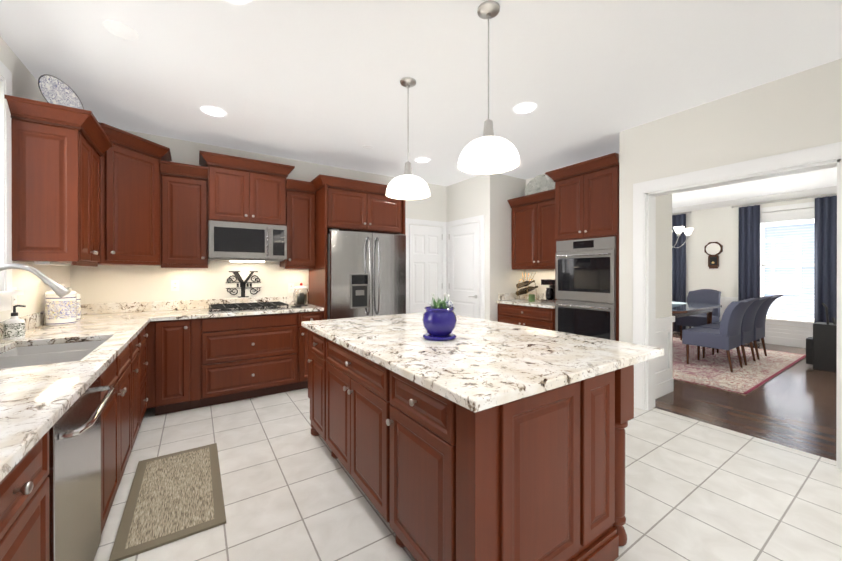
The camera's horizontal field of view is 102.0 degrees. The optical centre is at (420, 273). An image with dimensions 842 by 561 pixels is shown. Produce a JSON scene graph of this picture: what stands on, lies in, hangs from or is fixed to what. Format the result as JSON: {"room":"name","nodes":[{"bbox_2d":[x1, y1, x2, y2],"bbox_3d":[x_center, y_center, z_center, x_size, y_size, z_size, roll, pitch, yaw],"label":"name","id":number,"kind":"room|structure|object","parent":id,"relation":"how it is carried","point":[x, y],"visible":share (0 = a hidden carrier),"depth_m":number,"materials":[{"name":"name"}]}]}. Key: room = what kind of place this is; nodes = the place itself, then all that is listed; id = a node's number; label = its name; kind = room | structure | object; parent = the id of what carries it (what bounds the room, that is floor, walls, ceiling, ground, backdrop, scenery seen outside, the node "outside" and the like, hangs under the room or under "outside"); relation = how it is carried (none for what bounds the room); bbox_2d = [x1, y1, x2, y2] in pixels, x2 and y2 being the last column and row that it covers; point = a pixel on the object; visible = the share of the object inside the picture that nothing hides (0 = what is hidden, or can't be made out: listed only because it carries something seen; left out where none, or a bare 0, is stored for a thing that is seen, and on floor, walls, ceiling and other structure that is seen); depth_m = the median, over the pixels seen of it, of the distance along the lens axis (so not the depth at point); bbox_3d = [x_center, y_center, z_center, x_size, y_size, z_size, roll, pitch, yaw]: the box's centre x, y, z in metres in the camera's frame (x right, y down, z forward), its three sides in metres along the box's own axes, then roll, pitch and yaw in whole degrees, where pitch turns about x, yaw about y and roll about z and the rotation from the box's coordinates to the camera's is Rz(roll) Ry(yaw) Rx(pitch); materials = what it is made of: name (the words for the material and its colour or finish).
{"room":"kitchen","nodes":[
{"label":"kitchen","id":0,"kind":"room"},
{"bbox_2d":[0,36,69,321],"bbox_3d":[-1.493,-0.063,0.368,0.120,2.740,6.950,0,0,-33],"label":"wall","id":1,"kind":"structure","parent":0,"point":[35,288],"depth_m":2.39,"materials":[{"name":"white paint"}]},
{"bbox_2d":[0,61,23,311],"bbox_3d":[-2.203,-0.515,1.504,0.188,1.480,1.490,0,0,-33],"label":"window","id":2,"kind":"structure","parent":1,"relation":"in","point":[7,292],"depth_m":2.06,"materials":[{"name":"white"}]},
{"bbox_2d":[11,287,16,304],"bbox_3d":[-2.620,0.144,2.196,0.008,0.116,0.072,0,0,-33],"label":"electrical outlet plate","id":3,"kind":"object","parent":1,"relation":"attached to","point":[13,298],"depth_m":2.19,"materials":[{"name":"white plastic"}]},
{"bbox_2d":[0,311,44,339],"bbox_3d":[-1.840,0.342,1.025,0.019,0.100,5.227,0,0,-33],"label":"backsplash","id":4,"kind":"structure","parent":1,"relation":"attached to","point":[33,320],"depth_m":2.41,"materials":[{"name":"beige stone"}]},
{"bbox_2d":[10,110,103,265],"bbox_3d":[-2.600,-0.539,2.453,0.333,0.915,0.628,0,0,-33],"label":"upper cabinet","id":5,"kind":"object","parent":1,"relation":"attached to","point":[88,189],"depth_m":2.22,"materials":[{"name":"brown wood"}]},
{"bbox_2d":[34,261,70,265],"bbox_3d":[-2.626,-0.072,2.442,0.070,0.018,0.460,0,0,-33],"label":"under-cabinet light fixture","id":6,"kind":"object","parent":5,"relation":"attached to","point":[51,263],"depth_m":2.32,"materials":[{"name":"white plastic"}]},
{"bbox_2d":[38,74,83,109],"bbox_3d":[-2.503,-1.227,2.382,0.179,0.282,0.245,0,0,-33],"label":"decorative plate","id":7,"kind":"object","parent":5,"relation":"on","point":[55,90],"visible":0.62,"depth_m":2.37,"materials":[{"name":"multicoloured ceramic"}]},
{"bbox_2d":[88,130,163,265],"bbox_3d":[-2.808,-0.611,3.104,0.697,1.055,0.687,0,0,-33],"label":"upper cabinet","id":8,"kind":"object","parent":1,"relation":"attached to","point":[133,167],"depth_m":3.03,"materials":[{"name":"brown wood"}]},
{"bbox_2d":[70,129,445,303],"bbox_3d":[-1.389,-0.071,4.529,4.640,2.740,0.120,0,0,-33],"label":"wall","id":9,"kind":"structure","parent":0,"point":[113,284],"depth_m":3.81,"materials":[{"name":"white paint"}]},
{"bbox_2d":[171,280,178,290],"bbox_3d":[-2.620,0.126,3.636,0.072,0.116,0.008,0,0,-33],"label":"electrical outlet plate","id":10,"kind":"object","parent":9,"relation":"attached to","point":[174,285],"depth_m":3.63,"materials":[{"name":"white plastic"}]},
{"bbox_2d":[164,170,207,265],"bbox_3d":[-2.453,-0.542,3.552,0.390,0.915,0.330,0,0,-33],"label":"upper cabinet","id":11,"kind":"object","parent":9,"relation":"attached to","point":[185,195],"depth_m":3.42,"materials":[{"name":"brown wood"}]},
{"bbox_2d":[81,296,293,315],"bbox_3d":[-2.359,0.336,3.803,2.178,0.100,0.019,0,0,-33],"label":"backsplash","id":12,"kind":"structure","parent":9,"relation":"attached to","point":[153,306],"depth_m":3.59,"materials":[{"name":"beige stone"}]},
{"bbox_2d":[226,271,260,297],"bbox_3d":[-2.073,0.123,3.995,0.370,0.307,0.013,0,0,-33],"label":"monogram sign","id":13,"kind":"object","parent":9,"relation":"attached to","point":[240,279],"visible":1,"depth_m":3.98,"materials":[{"name":"black metal"}]},
{"bbox_2d":[204,162,287,225],"bbox_3d":[-1.959,-0.843,3.848,0.760,0.594,0.380,0,0,-33],"label":"upper cabinet","id":14,"kind":"object","parent":9,"relation":"attached to","point":[241,194],"depth_m":3.67,"materials":[{"name":"brown wood"}]},
{"bbox_2d":[208,220,286,261],"bbox_3d":[-1.938,-0.343,3.817,0.750,0.397,0.458,0,0,-33],"label":"over-the-range microwave","id":15,"kind":"object","parent":14,"relation":"attached to","point":[234,241],"visible":0.98,"depth_m":3.65,"materials":[{"name":"grey metal"}]},
{"bbox_2d":[230,260,264,261],"bbox_3d":[-1.959,-0.138,3.850,0.340,0.012,0.140,0,0,-33],"label":"under-cabinet light fixture","id":16,"kind":"object","parent":15,"relation":"attached to","point":[230,260],"depth_m":3.78,"materials":[{"name":"white plastic"}]},
{"bbox_2d":[288,283,293,292],"bbox_3d":[-1.632,0.180,4.289,0.072,0.116,0.008,0,0,-33],"label":"electrical outlet plate","id":17,"kind":"object","parent":9,"relation":"attached to","point":[290,285],"depth_m":4.29,"materials":[{"name":"white plastic"}]},
{"bbox_2d":[280,179,315,269],"bbox_3d":[-1.510,-0.594,4.175,0.350,1.017,0.330,0,0,-33],"label":"upper cabinet","id":18,"kind":"object","parent":9,"relation":"attached to","point":[301,228],"depth_m":4.04,"materials":[{"name":"brown wood"}]},
{"bbox_2d":[316,182,403,233],"bbox_3d":[-0.836,-0.776,4.434,1.004,0.490,0.640,0,0,-33],"label":"upper cabinet","id":19,"kind":"object","parent":9,"relation":"attached to","point":[343,208],"depth_m":4.11,"materials":[{"name":"brown wood"}]},
{"bbox_2d":[0,0,841,207],"bbox_3d":[2.611,-1.488,3.197,10.090,0.100,7.350,0,0,-33],"label":"ceiling","id":20,"kind":"structure","parent":0,"point":[315,81],"depth_m":2.38,"materials":[{"name":"white paint"}]},
{"bbox_2d":[103,20,138,39],"bbox_3d":[-1.766,-1.434,2.013,0.155,0.004,0.155,0,0,-33],"label":"recessed light","id":21,"kind":"object","parent":20,"relation":"in","point":[121,30],"depth_m":2.01,"materials":[{"name":"white"}]},
{"bbox_2d":[200,106,226,116],"bbox_3d":[-1.834,-1.434,3.023,0.197,0.007,0.197,0,0,27],"label":"recessed light","id":22,"kind":"object","parent":20,"relation":"in","point":[209,110],"depth_m":3.02,"materials":[{"name":"white"}]},
{"bbox_2d":[226,0,251,3],"bbox_3d":[-0.955,-1.432,1.710,0.197,0.007,0.204,0,0,27],"label":"recessed light","id":23,"kind":"object","parent":20,"relation":"in","point":[232,1],"depth_m":1.79,"materials":[{"name":"white"}]},
{"bbox_2d":[385,77,429,199],"bbox_3d":[-0.097,-1.013,2.553,0.338,0.849,0.338,0,0,-33],"label":"pendant light","id":24,"kind":"object","parent":20,"relation":"hanging from","point":[407,185],"visible":1,"depth_m":2.52,"materials":[{"name":"white glass"}]},
{"bbox_2d":[414,157,429,162],"bbox_3d":[0.019,-1.437,4.318,0.204,0.007,0.197,0,0,27],"label":"recessed light","id":25,"kind":"object","parent":20,"relation":"in","point":[421,159],"depth_m":4.32,"materials":[{"name":"white"}]},
{"bbox_2d":[457,0,520,174],"bbox_3d":[0.366,-1.011,1.852,0.338,0.849,0.338,0,0,-33],"label":"pendant light","id":26,"kind":"object","parent":20,"relation":"hanging from","point":[487,152],"visible":1,"depth_m":1.83,"materials":[{"name":"white glass"}]},
{"bbox_2d":[513,102,536,113],"bbox_3d":[0.903,-1.434,2.961,0.203,0.007,0.203,0,0,36],"label":"recessed light","id":27,"kind":"object","parent":20,"relation":"in","point":[528,107],"depth_m":2.96,"materials":[{"name":"white"}]},
{"bbox_2d":[672,226,693,247],"bbox_3d":[4.132,-0.924,5.787,0.721,1.040,0.695,0,0,-33],"label":"dining chandelier","id":28,"kind":"object","parent":20,"relation":"hanging from","point":[680,229],"visible":0.35,"depth_m":5.59,"materials":[{"name":"white glass"}]},
{"bbox_2d":[94,388,841,560],"bbox_3d":[0.468,1.335,1.667,4.820,0.060,6.950,0,0,-33],"label":"floor","id":29,"kind":"structure","parent":0,"point":[696,490],"depth_m":2.02,"materials":[{"name":"white tile"}]},
{"bbox_2d":[0,432,49,560],"bbox_3d":[-1.223,0.867,0.638,0.620,0.879,0.500,0,0,-33],"label":"base cabinet","id":30,"kind":"object","parent":29,"relation":"on","point":[24,497],"depth_m":0.88,"materials":[{"name":"brown wood"}]},
{"bbox_2d":[0,356,111,483],"bbox_3d":[-0.928,0.411,0.215,0.647,0.035,2.870,0,0,-33],"label":"countertop","id":31,"kind":"structure","parent":30,"relation":"on","point":[33,397],"depth_m":1.08,"materials":[{"name":"white stone"}]},
{"bbox_2d":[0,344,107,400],"bbox_3d":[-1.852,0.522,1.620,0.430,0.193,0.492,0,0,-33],"label":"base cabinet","id":32,"kind":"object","parent":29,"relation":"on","point":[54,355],"depth_m":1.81,"materials":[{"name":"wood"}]},
{"bbox_2d":[0,336,119,379],"bbox_3d":[-2.080,0.522,1.964,0.430,0.193,0.302,0,0,-33],"label":"sink","id":33,"kind":"object","parent":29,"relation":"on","point":[113,344],"depth_m":2.00,"materials":[{"name":"silver metal"}]},
{"bbox_2d":[0,263,70,297],"bbox_3d":[-2.112,0.168,1.797,0.367,0.444,0.146,0,0,-33],"label":"pull-down faucet","id":34,"kind":"object","parent":33,"relation":"on","point":[60,291],"visible":1,"depth_m":1.86,"materials":[{"name":"silver metal"}]},
{"bbox_2d":[47,375,115,560],"bbox_3d":[-1.492,0.870,1.129,0.671,0.872,0.605,0,0,-33],"label":"dishwasher","id":35,"kind":"object","parent":29,"relation":"on","point":[74,475],"visible":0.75,"depth_m":1.22,"materials":[{"name":"grey metal"}]},
{"bbox_2d":[101,372,135,533],"bbox_3d":[-1.952,0.985,1.742,0.620,0.640,0.915,0,0,-33],"label":"base cabinet","id":36,"kind":"object","parent":29,"relation":"on","point":[118,417],"depth_m":1.87,"materials":[{"name":"brown wood"}]},
{"bbox_2d":[120,332,143,436],"bbox_3d":[-2.312,0.864,2.286,0.620,0.879,0.390,0,0,-33],"label":"base cabinet","id":37,"kind":"object","parent":29,"relation":"on","point":[131,351],"depth_m":2.53,"materials":[{"name":"brown wood"}]},
{"bbox_2d":[144,328,147,414],"bbox_3d":[-2.546,0.863,2.641,0.620,0.879,0.460,0,0,-33],"label":"base cabinet","id":38,"kind":"object","parent":29,"relation":"on","point":[145,329],"depth_m":2.96,"materials":[{"name":"brown wood"}]},
{"bbox_2d":[148,320,155,415],"bbox_3d":[-2.833,0.862,3.117,0.667,0.879,0.650,0,0,-33],"label":"base cabinet","id":39,"kind":"object","parent":29,"relation":"on","point":[151,327],"depth_m":3.06,"materials":[{"name":"brown wood"}]},
{"bbox_2d":[109,443,225,560],"bbox_3d":[-1.479,1.296,2.064,0.460,0.014,0.980,0,0,-33],"label":"kitchen mat","id":40,"kind":"object","parent":29,"relation":"on","point":[173,497],"visible":0.98,"depth_m":1.92,"materials":[{"name":"brown fabric"}]},
{"bbox_2d":[156,320,203,414],"bbox_3d":[-2.444,0.862,3.388,0.420,0.879,0.620,0,0,-33],"label":"base cabinet","id":41,"kind":"object","parent":29,"relation":"on","point":[163,357],"depth_m":3.16,"materials":[{"name":"brown wood"}]},
{"bbox_2d":[0,312,151,347],"bbox_3d":[-2.592,0.406,2.733,0.647,0.035,1.547,0,0,-33],"label":"countertop","id":42,"kind":"structure","parent":41,"relation":"on","point":[97,325],"depth_m":2.38,"materials":[{"name":"white stone"}]},
{"bbox_2d":[3,305,25,339],"bbox_3d":[-2.440,0.288,2.050,0.089,0.202,0.086,0,0,-33],"label":"soap dispenser","id":43,"kind":"object","parent":42,"relation":"on","point":[14,326],"visible":1,"depth_m":2.03,"materials":[{"name":"white ceramic"}]},
{"bbox_2d":[45,284,76,325],"bbox_3d":[-2.752,0.233,2.611,0.171,0.310,0.171,0,0,-33],"label":"canister","id":44,"kind":"object","parent":42,"relation":"on","point":[59,311],"visible":0.75,"depth_m":2.55,"materials":[{"name":"white ceramic"}]},
{"bbox_2d":[67,287,80,320],"bbox_3d":[-2.882,0.249,2.789,0.150,0.277,0.150,0,0,-33],"label":"canister","id":45,"kind":"object","parent":42,"relation":"on","point":[78,296],"visible":0.23,"depth_m":2.80,"materials":[{"name":"white ceramic"}]},
{"bbox_2d":[204,312,299,406],"bbox_3d":[-1.923,0.861,3.732,0.970,0.879,0.620,0,0,-33],"label":"base cabinet","id":46,"kind":"object","parent":29,"relation":"on","point":[246,357],"depth_m":3.49,"materials":[{"name":"brown wood"}]},
{"bbox_2d":[152,304,323,319],"bbox_3d":[-1.924,0.404,3.714,1.550,0.035,0.647,0,0,-33],"label":"countertop","id":47,"kind":"structure","parent":46,"relation":"on","point":[261,309],"depth_m":3.50,"materials":[{"name":"white stone"}]},
{"bbox_2d":[293,283,308,305],"bbox_3d":[-1.463,0.248,4.170,0.180,0.273,0.180,0,0,-33],"label":"cookie jar","id":48,"kind":"object","parent":47,"relation":"on","point":[301,295],"visible":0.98,"depth_m":4.10,"materials":[{"name":"clear glass"}]},
{"bbox_2d":[300,312,322,388],"bbox_3d":[-1.401,0.860,4.077,0.280,0.879,0.620,0,0,-33],"label":"base cabinet","id":49,"kind":"object","parent":29,"relation":"on","point":[304,316],"depth_m":3.79,"materials":[{"name":"brown wood"}]},
{"bbox_2d":[327,229,405,319],"bbox_3d":[-0.763,0.398,4.326,0.970,1.803,0.852,0,0,-33],"label":"refrigerator","id":50,"kind":"object","parent":29,"relation":"on","point":[366,274],"visible":0.48,"depth_m":3.98,"materials":[{"name":"grey metal"}]},
{"bbox_2d":[301,324,633,560],"bbox_3d":[0.035,0.866,2.212,1.050,0.875,2.034,0,0,-33],"label":"kitchen island","id":51,"kind":"object","parent":29,"relation":"on","point":[476,439],"depth_m":1.39,"materials":[{"name":"brown wood"}]},
{"bbox_2d":[301,312,663,415],"bbox_3d":[0.150,0.409,2.282,1.330,0.039,2.070,0,0,-33],"label":"island countertop","id":52,"kind":"structure","parent":51,"relation":"on","point":[488,365],"depth_m":1.65,"materials":[{"name":"white stone"}]},
{"bbox_2d":[422,293,456,340],"bbox_3d":[0.112,0.253,2.058,0.208,0.272,0.208,0,0,-33],"label":"plant pot","id":53,"kind":"object","parent":52,"relation":"on","point":[439,319],"visible":0.98,"depth_m":1.99,"materials":[{"name":"blue ceramic"}]},
{"bbox_2d":[446,174,525,321],"bbox_3d":[1.013,-0.073,5.446,0.760,2.740,1.000,0,0,-33],"label":"wall","id":54,"kind":"structure","parent":0,"point":[488,196],"depth_m":4.97,"materials":[{"name":"white paint"}]},
{"bbox_2d":[405,215,484,319],"bbox_3d":[0.324,0.225,5.052,0.825,2.145,0.892,0,0,-33],"label":"door","id":55,"kind":"structure","parent":54,"relation":"attached to","point":[465,267],"depth_m":5.32,"materials":[{"name":"white wood"}]},
{"bbox_2d":[526,177,671,316],"bbox_3d":[1.807,-0.072,5.107,0.190,2.740,3.280,0,0,-33],"label":"wall","id":56,"kind":"structure","parent":0,"point":[540,274],"depth_m":3.77,"materials":[{"name":"white paint"}]},
{"bbox_2d":[507,189,554,269],"bbox_3d":[1.694,-0.573,4.733,0.404,1.022,0.932,0,0,-33],"label":"upper cabinet","id":57,"kind":"object","parent":56,"relation":"attached to","point":[533,231],"visible":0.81,"depth_m":4.70,"materials":[{"name":"brown wood"}]},
{"bbox_2d":[525,174,554,194],"bbox_3d":[1.721,-1.273,4.916,0.112,0.364,0.551,0,0,-33],"label":"decorative platter","id":58,"kind":"object","parent":57,"relation":"on","point":[540,183],"visible":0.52,"depth_m":4.96,"materials":[{"name":"white ceramic"}]},
{"bbox_2d":[618,127,665,342],"bbox_3d":[2.312,-0.069,3.571,0.600,2.740,0.160,0,0,-33],"label":"wall","id":59,"kind":"structure","parent":0,"point":[627,159],"depth_m":3.44,"materials":[{"name":"white paint"}]},
{"bbox_2d":[655,316,674,398],"bbox_3d":[2.560,0.886,3.623,0.530,0.830,0.030,0,0,-33],"label":"trim","id":60,"kind":"structure","parent":59,"relation":"attached to","point":[664,382],"depth_m":3.67,"materials":[{"name":"white wood"}]},
{"bbox_2d":[636,58,841,182],"bbox_3d":[3.263,-0.065,1.724,0.150,2.740,3.970,0,0,-33],"label":"wall","id":61,"kind":"structure","parent":0,"point":[802,110],"depth_m":2.66,"materials":[{"name":"white paint"}]},
{"bbox_2d":[633,142,841,469],"bbox_3d":[2.543,0.212,2.813,0.206,2.180,1.400,0,0,-33],"label":"trim","id":62,"kind":"structure","parent":61,"relation":"attached to","point":[646,194],"depth_m":3.05,"materials":[{"name":"white wood"}]},
{"bbox_2d":[654,332,836,460],"bbox_3d":[3.905,1.327,5.616,5.270,0.060,4.750,0,0,-33],"label":"floor","id":63,"kind":"structure","parent":0,"point":[794,406],"depth_m":3.34,"materials":[{"name":"brown wood"}]},
{"bbox_2d":[496,292,554,330],"bbox_3d":[1.591,0.792,4.668,0.650,1.014,0.932,0,0,-33],"label":"base cabinet","id":64,"kind":"object","parent":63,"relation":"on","point":[515,309],"visible":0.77,"depth_m":4.52,"materials":[{"name":"brown wood"}]},
{"bbox_2d":[496,292,554,308],"bbox_3d":[1.597,0.352,4.671,0.635,0.135,0.932,0,0,-33],"label":"countertop","id":65,"kind":"structure","parent":64,"relation":"on","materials":[{"name":"white stone"}]},
{"bbox_2d":[516,272,537,299],"bbox_3d":[1.537,0.180,4.939,0.207,0.397,0.308,0,0,-33],"label":"wine rack","id":66,"kind":"object","parent":64,"relation":"on","point":[527,289],"visible":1,"depth_m":4.92,"materials":[{"name":"beige wood"}]},
{"bbox_2d":[528,294,534,301],"bbox_3d":[1.525,0.335,4.703,0.086,0.098,0.086,0,0,-33],"label":"candle","id":67,"kind":"object","parent":64,"relation":"on","point":[531,297],"visible":1,"depth_m":4.67,"materials":[{"name":"green wax"}]},
{"bbox_2d":[541,279,554,303],"bbox_3d":[1.784,0.229,4.490,0.283,0.310,0.280,0,0,-33],"label":"coffee maker","id":68,"kind":"object","parent":64,"relation":"on","point":[550,294],"visible":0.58,"depth_m":4.48,"materials":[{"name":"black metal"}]},
{"bbox_2d":[545,153,618,340],"bbox_3d":[2.018,0.039,3.975,0.699,2.522,0.824,0,0,-33],"label":"tall cabinet","id":69,"kind":"object","parent":63,"relation":"on","point":[587,248],"visible":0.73,"depth_m":3.73,"materials":[{"name":"brown wood"}]},
{"bbox_2d":[672,337,805,394],"bbox_3d":[4.008,1.290,5.696,3.170,0.010,2.830,0,0,-33],"label":"dining rug","id":70,"kind":"object","parent":63,"relation":"on","point":[710,370],"visible":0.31,"depth_m":4.69,"materials":[{"name":"red carpet"}]},
{"bbox_2d":[672,301,721,347],"bbox_3d":[4.146,0.907,5.768,2.000,0.754,1.060,0,0,-33],"label":"dining table","id":71,"kind":"object","parent":70,"relation":"on","point":[689,309],"visible":0.33,"depth_m":5.42,"materials":[{"name":"brown wood"}]},
{"bbox_2d":[672,301,686,307],"bbox_3d":[3.786,0.486,5.277,0.520,0.090,0.520,0,0,-33],"label":"centerpiece","id":72,"kind":"object","parent":71,"relation":"on","point":[675,304],"visible":0.29,"depth_m":5.14,"materials":[{"name":"white ceramic"}]},
{"bbox_2d":[677,289,720,339],"bbox_3d":[5.401,0.795,6.596,0.747,0.979,0.529,0,0,-33],"label":"chair","id":73,"kind":"object","parent":70,"relation":"on","point":[710,296],"visible":0.69,"depth_m":6.53,"materials":[{"name":"blue fabric"}]},
{"bbox_2d":[682,298,759,371],"bbox_3d":[4.138,0.798,4.691,0.529,0.979,0.747,0,0,-33],"label":"chair","id":74,"kind":"object","parent":70,"relation":"on","point":[726,336],"visible":1,"depth_m":4.52,"materials":[{"name":"blue fabric"}]},
{"bbox_2d":[699,296,772,365],"bbox_3d":[4.639,0.798,5.022,0.529,0.979,0.747,0,0,-33],"label":"chair","id":75,"kind":"object","parent":70,"relation":"on","point":[747,329],"visible":0.58,"depth_m":4.81,"materials":[{"name":"blue fabric"}]},
{"bbox_2d":[713,295,782,359],"bbox_3d":[5.139,0.797,5.353,0.529,0.979,0.747,0,0,-33],"label":"chair","id":76,"kind":"object","parent":70,"relation":"on","point":[759,323],"visible":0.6,"depth_m":5.13,"materials":[{"name":"blue fabric"}]},
{"bbox_2d":[806,303,836,372],"bbox_3d":[5.527,0.845,4.648,0.330,0.906,0.350,0,0,-33],"label":"bag","id":77,"kind":"object","parent":63,"relation":"on","point":[821,348],"visible":0.9,"depth_m":4.57,"materials":[{"name":"black leather"}]},
{"bbox_2d":[672,193,836,328],"bbox_3d":[6.054,-0.076,7.032,0.120,2.740,4.450,0,0,-33],"label":"wall","id":78,"kind":"structure","parent":0,"point":[720,225],"depth_m":6.95,"materials":[{"name":"white paint"}]},
{"bbox_2d":[704,242,722,268],"bbox_3d":[5.980,-0.378,6.977,0.058,0.543,0.286,0,0,-33],"label":"wall clock","id":79,"kind":"object","parent":78,"relation":"attached to","point":[713,250],"visible":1,"depth_m":6.96,"materials":[{"name":"brown wood"}]},
{"bbox_2d":[678,295,812,347],"bbox_3d":[5.986,0.879,7.001,0.030,0.830,4.350,0,0,-33],"label":"trim","id":80,"kind":"structure","parent":78,"relation":"attached to","point":[775,335],"depth_m":6.18,"materials":[{"name":"white wood"}]},
{"bbox_2d":[672,186,836,212],"bbox_3d":[5.969,-1.396,6.967,0.090,0.100,4.260,0,0,-33],"label":"crown molding","id":81,"kind":"structure","parent":78,"relation":"attached to","point":[809,192],"depth_m":6.35,"materials":[{"name":"white wood"}]},
{"bbox_2d":[731,194,836,207],"bbox_3d":[6.532,-1.304,6.093,0.108,0.044,1.504,0,0,-33],"label":"curtain rod","id":82,"kind":"object","parent":78,"relation":"attached to","point":[770,202],"depth_m":6.07,"materials":[{"name":"silver metal"}]},
{"bbox_2d":[672,214,685,331],"bbox_3d":[5.608,-0.007,7.429,0.073,2.560,0.264,0,0,-33],"label":"panel","id":83,"kind":"object","parent":82,"relation":"hanging from","point":[678,254],"depth_m":7.42,"materials":[{"name":"blue fabric"}]},
{"bbox_2d":[738,205,759,341],"bbox_3d":[6.234,-0.005,6.486,0.072,2.560,0.300,0,0,-33],"label":"panel","id":84,"kind":"object","parent":82,"relation":"hanging from","point":[749,216],"depth_m":6.47,"materials":[{"name":"blue fabric"}]},
{"bbox_2d":[814,195,836,322],"bbox_3d":[6.762,-0.003,5.685,0.072,2.560,0.281,0,0,-33],"label":"panel","id":85,"kind":"object","parent":82,"relation":"hanging from","point":[825,256],"depth_m":5.68,"materials":[{"name":"blue fabric"}]},
{"bbox_2d":[760,202,814,327],"bbox_3d":[6.032,-0.151,7.011,0.180,2.170,3.120,0,0,-33],"label":"window","id":86,"kind":"structure","parent":78,"relation":"in","point":[795,322],"depth_m":6.18,"materials":[{"name":"white"}]},
{"bbox_2d":[761,237,813,264],"bbox_3d":[6.600,-0.398,6.159,0.050,0.454,0.646,0,0,-33],"label":"window blinds","id":87,"kind":"object","parent":86,"relation":"attached to","point":[812,237],"depth_m":6.07,"materials":[{"name":"white"}]},
{"bbox_2d":[761,263,813,272],"bbox_3d":[6.601,-0.099,6.159,0.050,0.155,0.647,0,0,-33],"label":"window blinds","id":88,"kind":"object","parent":86,"relation":"attached to","point":[812,263],"depth_m":6.07,"materials":[{"name":"white"}]},
{"bbox_2d":[761,280,813,318],"bbox_3d":[6.601,0.450,6.160,0.050,0.655,0.648,0,0,-33],"label":"window blinds","id":89,"kind":"object","parent":86,"relation":"attached to","point":[761,280],"depth_m":6.07,"materials":[{"name":"white plastic"}]},
{"bbox_2d":[761,207,814,253],"bbox_3d":[6.603,-0.755,6.154,0.050,0.768,0.659,0,0,-33],"label":"window blinds","id":90,"kind":"object","parent":86,"relation":"attached to","point":[797,215],"depth_m":6.13,"materials":[{"name":"white plastic"}]},
{"bbox_3d":[8.736,2.387,10.397,7.700,0.200,28.000,0,0,-33],"label":"ground","id":91,"kind":"structure","parent":0,"visible":0},
{"bbox_2d":[764,219,814,317],"bbox_3d":[12.040,-2.743,12.570,0.380,10.050,28.000,0,0,-33],"label":"facade","id":92,"kind":"object","parent":91,"relation":"on","point":[807,256],"visible":0.02,"depth_m":11.57,"materials":[{"name":"white"}]}
]}

